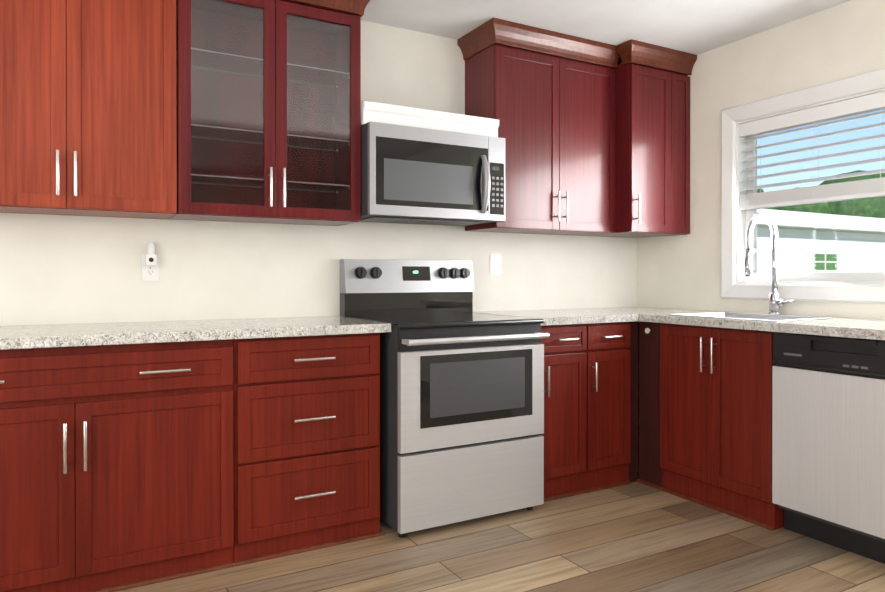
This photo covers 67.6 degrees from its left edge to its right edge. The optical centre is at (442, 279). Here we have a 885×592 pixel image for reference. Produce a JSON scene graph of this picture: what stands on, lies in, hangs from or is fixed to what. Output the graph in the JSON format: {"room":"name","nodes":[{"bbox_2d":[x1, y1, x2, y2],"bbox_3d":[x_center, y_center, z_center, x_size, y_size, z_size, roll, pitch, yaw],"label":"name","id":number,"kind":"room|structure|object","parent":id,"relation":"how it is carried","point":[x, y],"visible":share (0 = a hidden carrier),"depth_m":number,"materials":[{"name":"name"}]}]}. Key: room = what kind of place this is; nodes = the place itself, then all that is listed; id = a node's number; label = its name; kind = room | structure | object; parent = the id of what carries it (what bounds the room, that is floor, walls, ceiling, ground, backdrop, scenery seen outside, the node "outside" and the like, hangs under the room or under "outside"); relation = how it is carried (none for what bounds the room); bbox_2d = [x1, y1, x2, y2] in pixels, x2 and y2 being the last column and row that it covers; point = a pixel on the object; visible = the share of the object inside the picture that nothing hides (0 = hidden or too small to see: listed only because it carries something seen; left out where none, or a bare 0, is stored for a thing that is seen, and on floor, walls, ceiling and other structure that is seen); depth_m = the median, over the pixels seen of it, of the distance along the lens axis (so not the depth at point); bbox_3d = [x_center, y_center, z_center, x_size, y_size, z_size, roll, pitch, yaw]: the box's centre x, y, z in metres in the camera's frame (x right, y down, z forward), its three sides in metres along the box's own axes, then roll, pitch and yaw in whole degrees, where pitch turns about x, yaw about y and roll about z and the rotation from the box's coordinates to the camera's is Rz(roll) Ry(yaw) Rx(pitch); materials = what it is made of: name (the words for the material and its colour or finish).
{"room":"kitchen","nodes":[
{"label":"kitchen","id":0,"kind":"room"},
{"bbox_2d":[0,20,636,325],"bbox_3d":[-1.179,-0.127,3.103,5.880,2.450,0.140,0,0,-29],"label":"wall","id":1,"kind":"structure","parent":0,"point":[61,269],"depth_m":3.26,"materials":[{"name":"paint"}]},
{"bbox_2d":[0,0,176,218],"bbox_3d":[-1.496,-0.811,2.630,0.788,1.077,0.367,0,0,-29],"label":"upper cabinet","id":2,"kind":"object","parent":1,"relation":"attached to","point":[88,114],"visible":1,"depth_m":2.56,"materials":[{"name":"brown wood"}]},
{"bbox_2d":[142,255,158,280],"bbox_3d":[-1.302,-0.053,2.948,0.070,0.115,0.008,0,0,-29],"label":"electrical outlet","id":3,"kind":"object","parent":1,"relation":"attached to","point":[150,273],"visible":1,"depth_m":2.95,"materials":[{"name":"white plastic"}]},
{"bbox_2d":[145,242,155,265],"bbox_3d":[-1.293,-0.115,2.931,0.042,0.104,0.036,0,0,-29],"label":"air freshener","id":4,"kind":"object","parent":3,"relation":"attached to","point":[150,257],"visible":1,"depth_m":2.92,"materials":[{"name":"white plastic"}]},
{"bbox_2d":[169,0,369,225],"bbox_3d":[-0.776,-0.812,3.034,0.854,1.077,0.367,0,0,-29],"label":"upper cabinet","id":5,"kind":"object","parent":1,"relation":"attached to","point":[268,96],"visible":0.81,"depth_m":3.03,"materials":[{"name":"brown wood"}]},
{"bbox_2d":[361,101,498,136],"bbox_3d":[-0.119,-0.782,3.411,0.755,0.104,0.354,0,0,-29],"label":"shelf","id":6,"kind":"object","parent":1,"relation":"attached to","point":[410,116],"visible":0.56,"depth_m":3.24,"materials":[{"name":"white paint"}]},
{"bbox_2d":[360,121,504,225],"bbox_3d":[-0.090,-0.511,3.362,0.752,0.432,0.468,0,0,-29],"label":"over-the-range microwave","id":7,"kind":"object","parent":1,"relation":"attached to","point":[415,175],"visible":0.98,"depth_m":3.19,"materials":[{"name":"silver glass"}]},
{"bbox_2d":[490,255,500,274],"bbox_3d":[0.309,-0.089,3.853,0.070,0.115,0.008,0,0,-29],"label":"electrical outlet","id":8,"kind":"object","parent":1,"relation":"attached to","point":[495,264],"visible":1,"depth_m":3.85,"materials":[{"name":"white plastic"}]},
{"bbox_2d":[457,17,619,235],"bbox_3d":[0.564,-0.816,3.787,0.899,1.077,0.367,0,0,-29],"label":"upper cabinet","id":9,"kind":"object","parent":1,"relation":"attached to","point":[546,98],"visible":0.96,"depth_m":3.66,"materials":[{"name":"brown wood"}]},
{"bbox_2d":[116,444,884,591],"bbox_3d":[0.373,1.170,0.345,5.880,0.120,6.480,0,0,-29],"label":"floor","id":10,"kind":"structure","parent":0,"point":[636,537],"depth_m":2.60,"materials":[{"name":"brown wood"}]},
{"bbox_2d":[0,339,234,591],"bbox_3d":[-1.403,0.663,2.522,1.068,0.874,0.656,0,0,-29],"label":"base cabinet","id":11,"kind":"object","parent":10,"relation":"on","point":[116,467],"visible":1,"depth_m":2.34,"materials":[{"name":"brown wood"}]},
{"bbox_2d":[0,316,390,349],"bbox_3d":[-1.123,0.205,2.682,1.715,0.038,0.648,0,0,-29],"label":"countertop","id":12,"kind":"structure","parent":11,"relation":"on","point":[49,336],"depth_m":2.54,"materials":[{"name":"stone"}]},
{"bbox_2d":[233,333,384,566],"bbox_3d":[-0.662,0.662,2.939,0.629,0.874,0.656,0,0,-29],"label":"drawers","id":13,"kind":"object","parent":10,"relation":"on","point":[306,410],"visible":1,"depth_m":2.67,"materials":[{"name":"brown wood"}]},
{"bbox_2d":[340,259,548,537],"bbox_3d":[-0.008,0.496,3.232,0.757,1.203,0.768,0,0,-29],"label":"range","id":14,"kind":"object","parent":10,"relation":"on","point":[461,408],"visible":0.96,"depth_m":2.96,"materials":[{"name":"silver metal"}]},
{"bbox_2d":[540,322,630,501],"bbox_3d":[0.592,0.658,3.643,0.642,0.874,0.656,0,0,-29],"label":"base cabinet","id":15,"kind":"object","parent":10,"relation":"on","point":[587,402],"visible":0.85,"depth_m":3.40,"materials":[{"name":"brown wood"}]},
{"bbox_2d":[473,308,636,325],"bbox_3d":[0.581,0.200,3.639,0.660,0.038,0.648,0,0,-29],"label":"countertop","id":16,"kind":"structure","parent":15,"relation":"on","point":[580,315],"depth_m":3.50,"materials":[{"name":"stone"}]},
{"bbox_2d":[629,321,783,530],"bbox_3d":[1.488,0.660,3.389,0.668,0.874,0.820,0,0,-29],"label":"base cabinet","id":17,"kind":"object","parent":10,"relation":"on","point":[705,416],"visible":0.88,"depth_m":3.19,"materials":[{"name":"brown wood"}]},
{"bbox_2d":[605,307,884,339],"bbox_3d":[1.499,0.202,3.364,0.671,0.038,2.028,0,0,-29],"label":"countertop","id":18,"kind":"structure","parent":17,"relation":"on","point":[874,329],"depth_m":2.94,"materials":[{"name":"stone"}]},
{"bbox_2d":[668,312,833,321],"bbox_3d":[1.518,0.276,3.296,0.440,0.194,0.610,0,0,-29],"label":"sink","id":19,"kind":"object","parent":18,"relation":"in","point":[751,316],"visible":0.17,"depth_m":3.42,"materials":[{"name":"grey metal"}]},
{"bbox_2d":[744,212,794,314],"bbox_3d":[1.666,-0.085,3.373,0.264,0.533,0.136,0,0,-29],"label":"faucet","id":20,"kind":"object","parent":18,"relation":"on","point":[776,302],"visible":0.98,"depth_m":3.43,"materials":[{"name":"silver metal"}]},
{"bbox_2d":[772,332,884,563],"bbox_3d":[1.843,0.665,2.774,0.596,0.868,0.595,0,0,-29],"label":"dishwasher","id":21,"kind":"object","parent":10,"relation":"on","point":[828,439],"visible":1,"depth_m":2.67,"materials":[{"name":"silver metal"}]},
{"bbox_2d":[361,0,850,63],"bbox_3d":[0.373,-1.400,0.334,5.880,0.120,6.480,0,0,-29],"label":"ceiling","id":22,"kind":"structure","parent":0,"point":[696,27],"depth_m":3.41,"materials":[{"name":"paint"}]},
{"bbox_2d":[637,0,884,443],"bbox_3d":[2.875,-0.121,1.745,0.140,2.450,6.200,0,0,-29],"label":"wall","id":23,"kind":"structure","parent":0,"point":[842,41],"depth_m":3.77,"materials":[{"name":"paint"}]},
{"bbox_2d":[584,39,696,237],"bbox_3d":[1.179,-0.817,4.063,0.539,1.077,0.487,0,0,-29],"label":"upper cabinet","id":24,"kind":"object","parent":23,"relation":"attached to","point":[652,140],"visible":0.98,"depth_m":3.88,"materials":[{"name":"brown wood"}]},
{"bbox_2d":[721,68,884,302],"bbox_3d":[2.006,-0.437,3.255,0.155,1.088,1.376,0,0,-29],"label":"window","id":25,"kind":"structure","parent":23,"relation":"in","point":[853,286],"depth_m":3.57,"materials":[{"name":"white paint"}]},
{"bbox_2d":[740,91,884,213],"bbox_3d":[1.988,-0.491,3.244,0.064,0.776,1.168,0,0,-29],"label":"window blind","id":26,"kind":"object","parent":25,"relation":"attached to","point":[860,189],"visible":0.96,"depth_m":3.37,"materials":[{"name":"white plastic"}]},
{"label":"outside","id":27,"kind":"structure","parent":0,"visible":0},
{"bbox_3d":[28.956,1.124,37.160,79.700,0.250,110.000,0,0,-29],"label":"ground","id":28,"kind":"structure","parent":27,"visible":0},
{"bbox_2d":[757,170,884,218],"bbox_3d":[23.889,-3.416,45.994,35.183,12.364,10.559,0,0,-5],"label":"trees","id":29,"kind":"object","parent":28,"relation":"on","point":[868,212],"depth_m":42.24,"materials":[{"name":"green plant"}]},
{"bbox_2d":[757,209,884,272],"bbox_3d":[11.804,-0.297,22.461,25.000,3.220,8.820,0,0,-29],"label":"house","id":30,"kind":"structure","parent":28,"relation":"on","point":[878,233],"depth_m":16.27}
]}

